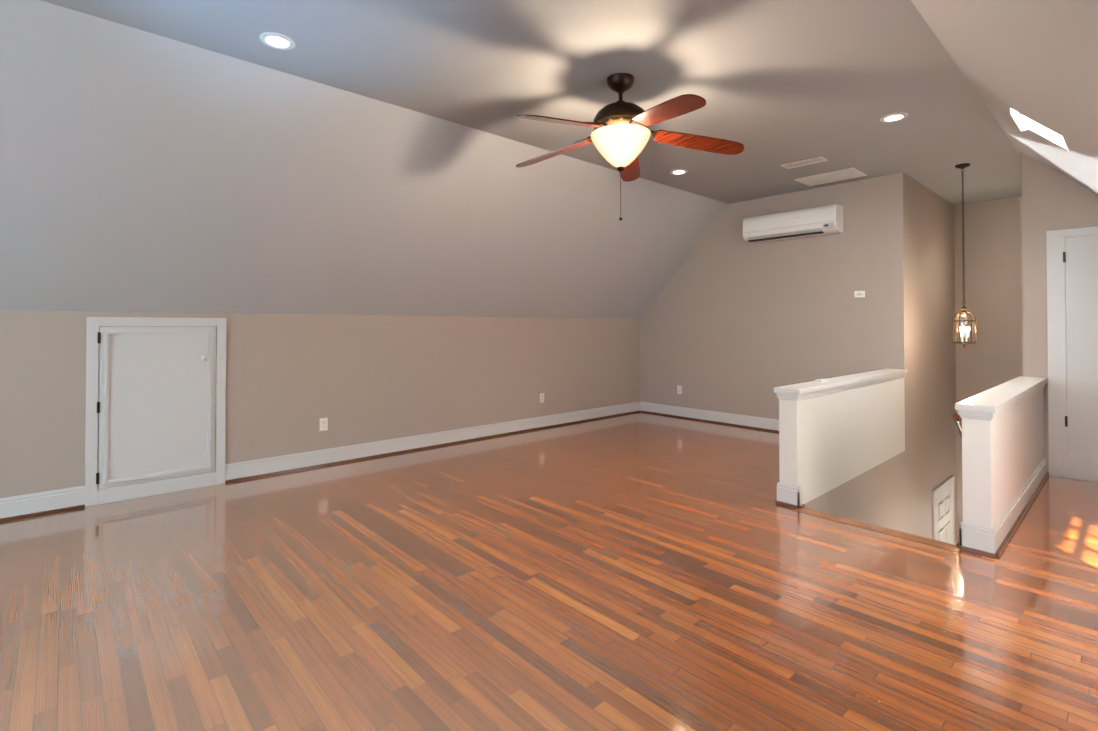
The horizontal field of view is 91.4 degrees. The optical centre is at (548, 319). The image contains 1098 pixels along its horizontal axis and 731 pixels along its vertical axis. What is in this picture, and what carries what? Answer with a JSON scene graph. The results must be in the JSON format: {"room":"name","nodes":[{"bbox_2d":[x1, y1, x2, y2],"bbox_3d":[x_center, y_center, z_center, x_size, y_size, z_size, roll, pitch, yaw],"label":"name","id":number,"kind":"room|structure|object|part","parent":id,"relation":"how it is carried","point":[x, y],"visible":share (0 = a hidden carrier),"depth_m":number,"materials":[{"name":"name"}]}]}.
{"room":"attic room","nodes":[
{"label":"attic room","id":0,"kind":"room"},
{"bbox_2d":[0,310,639,497],"bbox_3d":[-2.254,0.777,4.859,9.910,1.640,0.120,1,-1,-42],"label":"wall","id":1,"kind":"structure","parent":0,"point":[292,380],"depth_m":5.03,"materials":[{"name":"beige paint"}]},
{"bbox_2d":[85,317,225,506],"bbox_3d":[-2.961,0.663,4.093,0.870,1.350,0.065,1,-1,-42],"label":"access door","id":2,"kind":"structure","parent":1,"relation":"in","point":[159,405],"depth_m":4.07,"materials":[{"name":"grey wood"}]},
{"bbox_2d":[319,418,327,430],"bbox_3d":[-2.073,0.968,4.933,0.072,0.116,0.009,1,-1,-42],"label":"electrical outlet","id":3,"kind":"object","parent":1,"relation":"attached to","point":[323,424],"visible":1,"depth_m":4.93,"materials":[{"name":"white plastic"}]},
{"bbox_2d":[540,393,543,402],"bbox_3d":[-0.087,0.990,6.732,0.072,0.116,0.009,1,-1,-42],"label":"electrical outlet","id":4,"kind":"object","parent":1,"relation":"attached to","point":[541,397],"visible":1,"depth_m":6.72,"materials":[{"name":"white plastic"}]},
{"bbox_2d":[0,0,727,318],"bbox_3d":[-1.764,-0.854,4.338,9.910,1.610,1.580,1,-1,-42],"label":"ceiling","id":5,"kind":"structure","parent":0,"point":[142,171],"depth_m":3.93,"materials":[{"name":"white paint"}]},
{"bbox_2d":[41,0,1021,204],"bbox_3d":[0.635,-1.611,3.397,12.190,0.120,3.050,1,-1,-42],"label":"ceiling","id":6,"kind":"structure","parent":0,"point":[775,84],"depth_m":3.35,"materials":[{"name":"white paint"}]},
{"bbox_2d":[259,32,294,49],"bbox_3d":[-1.515,-1.550,2.993,0.180,0.009,0.180,1,-1,-42],"label":"recessed light","id":7,"kind":"object","parent":6,"relation":"in","point":[277,40],"visible":1,"depth_m":2.98,"materials":[{"name":"grey plastic"}]},
{"bbox_2d":[516,73,743,220],"bbox_3d":[0.409,-1.092,3.421,1.502,0.916,1.556,1,-1,-42],"label":"ceiling fan","id":8,"kind":"object","parent":6,"relation":"hanging from","point":[620,111],"depth_m":3.36,"materials":[{"name":"brown wood"}]},
{"bbox_3d":[0.462,-1.082,3.456,0.384,0.212,0.384,1,-1,-42],"label":"ceiling fan shade","id":9,"kind":"part","parent":8,"relation":"part of","materials":[{"name":"white glass"}]},
{"bbox_2d":[670,169,687,174],"bbox_3d":[1.343,-1.519,5.542,0.180,0.009,0.180,1,-1,-42],"label":"recessed light","id":10,"kind":"object","parent":6,"relation":"in","point":[678,172],"visible":1,"depth_m":5.54,"materials":[{"name":"grey"}]},
{"bbox_2d":[781,156,827,168],"bbox_3d":[2.485,-1.523,5.228,0.170,0.008,0.380,1,-1,-42],"label":"ceiling vent","id":11,"kind":"object","parent":6,"relation":"in","point":[814,160],"visible":0.98,"depth_m":5.21,"materials":[{"name":"white metal"}]},
{"bbox_2d":[794,167,866,185],"bbox_3d":[3.009,-1.516,5.736,0.390,0.010,0.590,1,-1,-42],"label":"ceiling vent","id":12,"kind":"object","parent":6,"relation":"in","point":[838,175],"visible":0.98,"depth_m":5.72,"materials":[{"name":"white metal"}]},
{"bbox_2d":[880,113,907,121],"bbox_3d":[2.631,-1.537,4.091,0.180,0.009,0.180,1,-1,-42],"label":"recessed light","id":13,"kind":"object","parent":6,"relation":"in","point":[893,117],"visible":1,"depth_m":4.09,"materials":[{"name":"grey plastic"}]},
{"bbox_2d":[952,163,976,346],"bbox_3d":[4.100,-0.623,5.303,0.196,1.808,0.196,1,-1,-42],"label":"pendant lantern","id":14,"kind":"object","parent":6,"relation":"hanging from","point":[962,166],"visible":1,"depth_m":5.29,"materials":[{"name":"black metal"}]},
{"bbox_2d":[0,412,1097,730],"bbox_3d":[-0.273,1.446,2.665,9.910,0.250,6.020,1,-1,-42],"label":"floor","id":15,"kind":"structure","parent":0,"point":[640,572],"depth_m":2.48,"materials":[{"name":"brown wood"}]},
{"bbox_2d":[794,508,960,551],"bbox_3d":[2.056,1.342,3.427,0.113,0.032,0.936,1,-1,-42],"label":"trim","id":16,"kind":"structure","parent":15,"relation":"attached to","point":[924,540],"depth_m":3.38,"materials":[{"name":"brown wood"}]},
{"bbox_2d":[640,175,889,419],"bbox_3d":[2.478,-0.003,6.937,0.120,3.250,3.410,1,-1,-42],"label":"wall","id":17,"kind":"structure","parent":0,"point":[732,321],"depth_m":6.59,"materials":[{"name":"beige paint"}]},
{"bbox_2d":[677,386,681,393],"bbox_3d":[1.835,0.995,7.537,0.009,0.116,0.072,1,-1,-42],"label":"electrical outlet","id":18,"kind":"object","parent":17,"relation":"attached to","point":[679,389],"visible":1,"depth_m":7.53,"materials":[{"name":"white plastic"}]},
{"bbox_2d":[743,204,843,243],"bbox_3d":[2.834,-1.108,6.295,0.228,0.305,1.080,1,-1,-42],"label":"mini-split air conditioner","id":19,"kind":"object","parent":17,"relation":"attached to","point":[816,221],"visible":1,"depth_m":6.17,"materials":[{"name":"white plastic"}]},
{"bbox_2d":[854,291,864,297],"bbox_3d":[3.381,-0.271,5.835,0.022,0.070,0.100,1,-1,-42],"label":"thermostat","id":20,"kind":"object","parent":17,"relation":"attached to","point":[857,294],"visible":0.98,"depth_m":5.83,"materials":[{"name":"white plastic"}]},
{"bbox_2d":[779,172,956,544],"bbox_3d":[3.559,1.340,5.511,4.970,5.730,0.130,1,-1,-42],"label":"wall","id":21,"kind":"structure","parent":0,"point":[894,493],"depth_m":5.58,"materials":[{"name":"beige paint"}]},
{"bbox_2d":[0,401,1048,557],"bbox_3d":[-0.273,1.246,2.668,9.670,0.150,5.780,1,-1,-42],"label":"baseboard","id":22,"kind":"structure","parent":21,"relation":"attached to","point":[992,542],"depth_m":4.75,"materials":[{"name":"grey wood"}]},
{"bbox_2d":[774,368,906,400],"bbox_3d":[2.659,0.549,4.706,2.598,0.083,0.186,1,-1,-42],"label":"trim","id":23,"kind":"structure","parent":21,"relation":"on","point":[800,391],"depth_m":4.30,"materials":[{"name":"grey wood"}]},
{"bbox_2d":[815,379,827,381],"bbox_3d":[2.195,0.493,4.316,0.150,0.020,0.045,1,-1,-42],"label":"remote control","id":24,"kind":"object","parent":23,"relation":"on","point":[821,380],"visible":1,"depth_m":4.29,"materials":[{"name":"white plastic"}]},
{"bbox_2d":[932,475,954,544],"bbox_3d":[4.815,3.058,6.525,0.980,2.120,0.020,1,-1,-42],"label":"door","id":25,"kind":"structure","parent":21,"relation":"in","point":[943,504],"depth_m":6.54,"materials":[{"name":"grey wood"}]},
{"bbox_2d":[954,196,1023,541],"bbox_3d":[5.715,1.355,6.743,0.120,5.730,0.940,1,-1,-42],"label":"wall","id":26,"kind":"structure","parent":0,"point":[993,301],"depth_m":6.82,"materials":[{"name":"beige paint"}]},
{"bbox_2d":[962,152,1043,528],"bbox_3d":[4.277,1.331,4.719,4.970,5.730,0.130,1,-1,-42],"label":"wall","id":27,"kind":"structure","parent":0,"point":[1002,456],"depth_m":3.79,"materials":[{"name":"paint"}]},
{"bbox_2d":[952,413,961,438],"bbox_3d":[3.830,1.816,4.460,3.515,2.435,0.100,1,-1,-42],"label":"handrail","id":28,"kind":"object","parent":27,"relation":"attached to","point":[957,418],"visible":0.17,"depth_m":3.36,"materials":[{"name":"brown wood"}]},
{"bbox_2d":[955,376,1047,420],"bbox_3d":[3.333,0.539,3.873,2.478,0.083,0.186,1,-1,-42],"label":"trim","id":29,"kind":"structure","parent":27,"relation":"on","point":[991,404],"depth_m":3.36,"materials":[{"name":"grey wood"}]},
{"bbox_2d":[911,0,1097,194],"bbox_3d":[1.173,-0.874,1.008,9.790,1.748,1.580,1,-1,-42],"label":"ceiling","id":30,"kind":"structure","parent":0,"point":[1036,61],"depth_m":2.54,"materials":[{"name":"beige paint"}]},
{"bbox_2d":[1010,108,1067,149],"bbox_3d":[3.232,-1.545,3.502,0.460,0.849,0.280,1,-1,-42],"label":"skylight","id":31,"kind":"object","parent":30,"relation":"attached to","point":[1052,136],"visible":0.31,"depth_m":3.62,"materials":[{"name":"white glass"}]},
{"bbox_2d":[1041,163,1097,472],"bbox_3d":[4.813,0.059,4.180,0.120,3.060,1.410,1,-1,-42],"label":"wall","id":32,"kind":"structure","parent":0,"point":[1067,203],"depth_m":4.61,"materials":[{"name":"beige paint"}]},
{"bbox_2d":[1046,226,1097,482],"bbox_3d":[4.581,0.288,4.319,0.030,2.105,0.830,1,-1,-42],"label":"door","id":33,"kind":"structure","parent":32,"relation":"in","point":[1072,298],"depth_m":4.51,"materials":[{"name":"grey wood"}]}
]}

